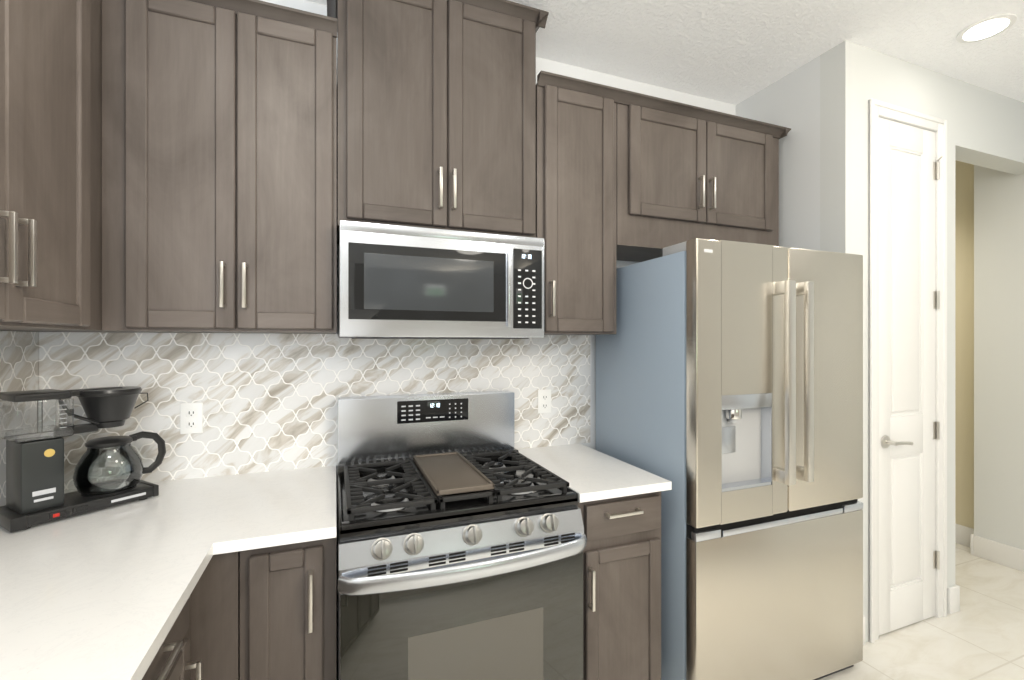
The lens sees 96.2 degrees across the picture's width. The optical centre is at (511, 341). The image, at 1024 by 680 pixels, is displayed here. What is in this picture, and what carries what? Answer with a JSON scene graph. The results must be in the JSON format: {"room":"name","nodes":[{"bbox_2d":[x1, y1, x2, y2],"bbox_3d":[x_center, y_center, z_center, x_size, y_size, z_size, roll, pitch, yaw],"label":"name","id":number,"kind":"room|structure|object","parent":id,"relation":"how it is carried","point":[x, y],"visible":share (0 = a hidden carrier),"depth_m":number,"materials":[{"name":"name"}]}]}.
{"room":"kitchen","nodes":[
{"label":"kitchen","id":0,"kind":"room"},
{"bbox_2d":[96,0,735,679],"bbox_3d":[0.118,0.013,2.316,4.050,2.835,0.100,0,0,-21],"label":"wall","id":1,"kind":"structure","parent":0,"point":[542,64],"depth_m":2.38,"materials":[{"name":"white paint"}]},
{"bbox_2d":[102,0,336,333],"bbox_3d":[-0.978,-0.560,1.633,0.661,1.050,0.386,0,0,-21],"label":"upper cabinet","id":2,"kind":"object","parent":1,"relation":"attached to","point":[219,169],"visible":1,"depth_m":1.47,"materials":[{"name":"beige wood"}]},
{"bbox_2d":[39,332,589,489],"bbox_3d":[-0.614,0.241,1.974,2.173,0.550,0.010,0,0,-21],"label":"tile backsplash","id":3,"kind":"structure","parent":1,"relation":"attached to","point":[269,402],"depth_m":1.84,"materials":[{"name":"tile"}]},
{"bbox_2d":[180,402,202,433],"bbox_3d":[-1.210,0.288,1.736,0.072,0.116,0.008,0,0,-21],"label":"electrical outlet","id":4,"kind":"object","parent":3,"relation":"attached to","point":[191,418],"visible":1,"depth_m":1.73,"materials":[{"name":"white plastic"}]},
{"bbox_2d":[538,389,550,412],"bbox_3d":[0.161,0.292,2.262,0.072,0.116,0.008,0,0,-21],"label":"electrical outlet","id":5,"kind":"object","parent":3,"relation":"attached to","point":[544,401],"visible":1,"depth_m":2.26,"materials":[{"name":"white plastic"}]},
{"bbox_2d":[337,0,535,243],"bbox_3d":[-0.309,-0.864,1.890,0.764,0.903,0.386,0,0,-21],"label":"upper cabinet","id":6,"kind":"object","parent":1,"relation":"attached to","point":[436,114],"visible":1,"depth_m":1.73,"materials":[{"name":"beige wood"}]},
{"bbox_2d":[339,220,543,338],"bbox_3d":[-0.296,-0.210,1.858,0.754,0.395,0.429,0,0,-21],"label":"microwave","id":7,"kind":"object","parent":6,"relation":"attached to","point":[401,282],"visible":1,"depth_m":1.65,"materials":[{"name":"grey metal"}]},
{"bbox_2d":[188,0,790,138],"bbox_3d":[0.101,-1.202,1.876,2.853,0.287,0.040,0,0,-21],"label":"crown molding","id":8,"kind":"structure","parent":6,"relation":"attached to","point":[315,21],"depth_m":1.85,"materials":[{"name":"beige wood"}]},
{"bbox_2d":[536,84,615,334],"bbox_3d":[0.233,-0.552,2.098,0.385,1.035,0.386,0,0,-21],"label":"upper cabinet","id":9,"kind":"object","parent":1,"relation":"attached to","point":[576,180],"visible":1,"depth_m":1.95,"materials":[{"name":"beige wood"}]},
{"bbox_2d":[616,103,778,261],"bbox_3d":[0.877,-0.751,2.345,0.987,0.638,0.386,0,0,-21],"label":"upper cabinet","id":10,"kind":"object","parent":1,"relation":"attached to","point":[680,178],"visible":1,"depth_m":2.17,"materials":[{"name":"beige wood"}]},
{"bbox_2d":[305,0,1023,104],"bbox_3d":[1.112,-1.430,1.916,5.620,0.050,5.900,0,0,-21],"label":"ceiling","id":11,"kind":"structure","parent":0,"point":[734,52],"depth_m":2.13,"materials":[{"name":"white paint"}]},
{"bbox_2d":[956,13,1016,42],"bbox_3d":[2.119,-1.400,2.056,0.190,0.010,0.190,0,0,-21],"label":"recessed light","id":12,"kind":"object","parent":11,"relation":"in","point":[987,27],"visible":1,"depth_m":2.04,"materials":[{"name":"white plastic"}]},
{"bbox_2d":[736,55,819,249],"bbox_3d":[1.474,0.013,2.510,0.120,2.835,0.510,0,0,-21],"label":"wall","id":13,"kind":"structure","parent":0,"point":[791,100],"depth_m":2.36,"materials":[{"name":"white paint"}]},
{"bbox_2d":[819,543,1023,679],"bbox_3d":[1.327,1.455,1.356,5.620,0.050,7.100,0,0,-21],"label":"floor","id":14,"kind":"structure","parent":0,"point":[979,635],"depth_m":2.20,"materials":[{"name":"beige tile"}]},
{"bbox_2d":[142,596,201,679],"bbox_3d":[-0.620,0.988,-0.149,0.661,0.884,2.686,0,0,-21],"label":"base cabinet","id":15,"kind":"object","parent":14,"relation":"on","point":[171,660],"visible":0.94,"depth_m":1.03,"materials":[{"name":"beige wood"}]},
{"bbox_2d":[0,465,335,679],"bbox_3d":[-0.593,0.531,0.205,0.965,0.030,3.328,0,0,-21],"label":"countertop","id":16,"kind":"structure","parent":15,"relation":"on","point":[102,594],"depth_m":1.08,"materials":[{"name":"white stone"}]},
{"bbox_2d":[0,386,165,531],"bbox_3d":[-1.325,0.330,1.448,0.194,0.372,0.398,0,0,29],"label":"coffee maker","id":17,"kind":"object","parent":16,"relation":"on","point":[35,495],"visible":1,"depth_m":1.37,"materials":[{"name":"black plastic"}]},
{"bbox_2d":[190,551,239,679],"bbox_3d":[-1.192,0.988,1.416,0.716,0.884,0.638,0,0,-21],"label":"base cabinet","id":18,"kind":"object","parent":14,"relation":"on","point":[215,621],"depth_m":1.23,"materials":[{"name":"beige wood"}]},
{"bbox_2d":[240,538,335,679],"bbox_3d":[-0.730,0.988,1.565,0.245,0.884,0.691,0,0,-21],"label":"base cabinet","id":19,"kind":"object","parent":14,"relation":"on","point":[287,611],"visible":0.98,"depth_m":1.28,"materials":[{"name":"beige wood"}]},
{"bbox_2d":[338,390,586,679],"bbox_3d":[-0.231,0.830,1.684,0.766,1.200,0.798,0,0,-21],"label":"gas range","id":20,"kind":"object","parent":14,"relation":"on","point":[462,541],"visible":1,"depth_m":1.44,"materials":[{"name":"grey metal"}]},
{"bbox_2d":[578,491,660,679],"bbox_3d":[0.286,0.988,1.955,0.381,0.884,0.691,0,0,-21],"label":"base cabinet","id":21,"kind":"object","parent":14,"relation":"on","point":[622,595],"visible":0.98,"depth_m":1.67,"materials":[{"name":"brown wood"}]},
{"bbox_2d":[517,444,671,502],"bbox_3d":[0.286,0.531,1.954,0.385,0.030,0.693,0,0,-21],"label":"countertop","id":22,"kind":"structure","parent":21,"relation":"on","point":[588,474],"depth_m":1.80,"materials":[{"name":"white stone"}]},
{"bbox_2d":[596,238,862,679],"bbox_3d":[0.990,0.524,2.137,0.926,1.812,0.760,0,0,-21],"label":"refrigerator","id":23,"kind":"object","parent":14,"relation":"on","point":[729,390],"visible":0.98,"depth_m":1.82,"materials":[{"name":"silver metal"}]},
{"bbox_2d":[820,40,1023,641],"bbox_3d":[2.366,0.013,2.515,1.790,2.835,0.120,0,0,-21],"label":"wall","id":24,"kind":"structure","parent":0,"point":[854,78],"depth_m":2.24,"materials":[{"name":"white paint"}]},
{"bbox_2d":[868,99,946,642],"bbox_3d":[1.965,0.137,2.346,0.604,2.587,0.128,0,0,-21],"label":"door frame","id":25,"kind":"structure","parent":24,"relation":"attached to","point":[877,109],"depth_m":2.22,"materials":[{"name":"white wood"}]},
{"bbox_2d":[879,117,942,634],"bbox_3d":[1.990,0.166,2.293,0.482,2.512,0.094,0,0,-21],"label":"pantry door","id":26,"kind":"structure","parent":24,"relation":"in","point":[909,305],"depth_m":2.31,"materials":[{"name":"white painted wood"},{"name":"brushed nickel"}]},
{"bbox_2d":[947,584,959,612],"bbox_3d":[1.864,1.363,3.750,0.030,0.135,2.814,0,0,-21],"label":"baseboard","id":27,"kind":"structure","parent":24,"relation":"attached to","point":[953,593],"depth_m":2.42,"materials":[{"name":"white wood"}]},
{"bbox_2d":[955,160,973,528],"bbox_3d":[2.822,0.013,4.355,0.120,2.835,2.570,0,0,-21],"label":"wall","id":28,"kind":"structure","parent":0,"point":[964,343],"depth_m":3.24,"materials":[{"name":"beige paint"}]},
{"bbox_2d":[955,523,973,545],"bbox_3d":[2.776,1.363,4.285,0.015,0.135,2.470,0,0,-21],"label":"baseboard","id":29,"kind":"structure","parent":28,"relation":"attached to","point":[961,531],"depth_m":3.24,"materials":[{"name":"white wood"}]},
{"bbox_2d":[974,165,1023,549],"bbox_3d":[3.757,0.013,1.555,0.120,2.835,3.330,0,0,-21],"label":"wall","id":30,"kind":"structure","parent":0,"point":[999,356],"depth_m":2.97,"materials":[{"name":"white paint"}]},
{"bbox_2d":[967,531,1023,571],"bbox_3d":[3.704,1.363,1.542,0.039,0.135,3.344,0,0,-21],"label":"baseboard","id":31,"kind":"structure","parent":30,"relation":"attached to","point":[999,553],"depth_m":2.97,"materials":[{"name":"white wood"}]},
{"bbox_3d":[-1.048,0.012,-0.129,0.120,2.835,3.630,0,0,-21],"label":"wall","id":32,"kind":"structure","parent":0,"visible":0},
{"bbox_2d":[0,331,38,505],"bbox_3d":[-1.039,0.241,0.034,0.010,0.550,3.328,0,0,-21],"label":"tile backsplash","id":33,"kind":"structure","parent":32,"relation":"attached to","point":[19,361],"depth_m":1.48,"materials":[{"name":"tile"}]},
{"bbox_2d":[0,0,89,329],"bbox_3d":[-1.184,-0.560,0.894,0.356,1.050,0.758,0,0,-21],"label":"upper cabinet","id":34,"kind":"object","parent":32,"relation":"attached to","point":[44,164],"visible":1,"depth_m":1.10,"materials":[{"name":"beige wood"}]},
{"bbox_2d":[0,0,142,332],"bbox_3d":[-1.422,-0.560,1.441,0.303,1.050,0.426,0,0,-21],"label":"upper cabinet","id":35,"kind":"object","parent":32,"relation":"attached to","point":[95,166],"visible":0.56,"depth_m":1.36,"materials":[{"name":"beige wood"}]}
]}

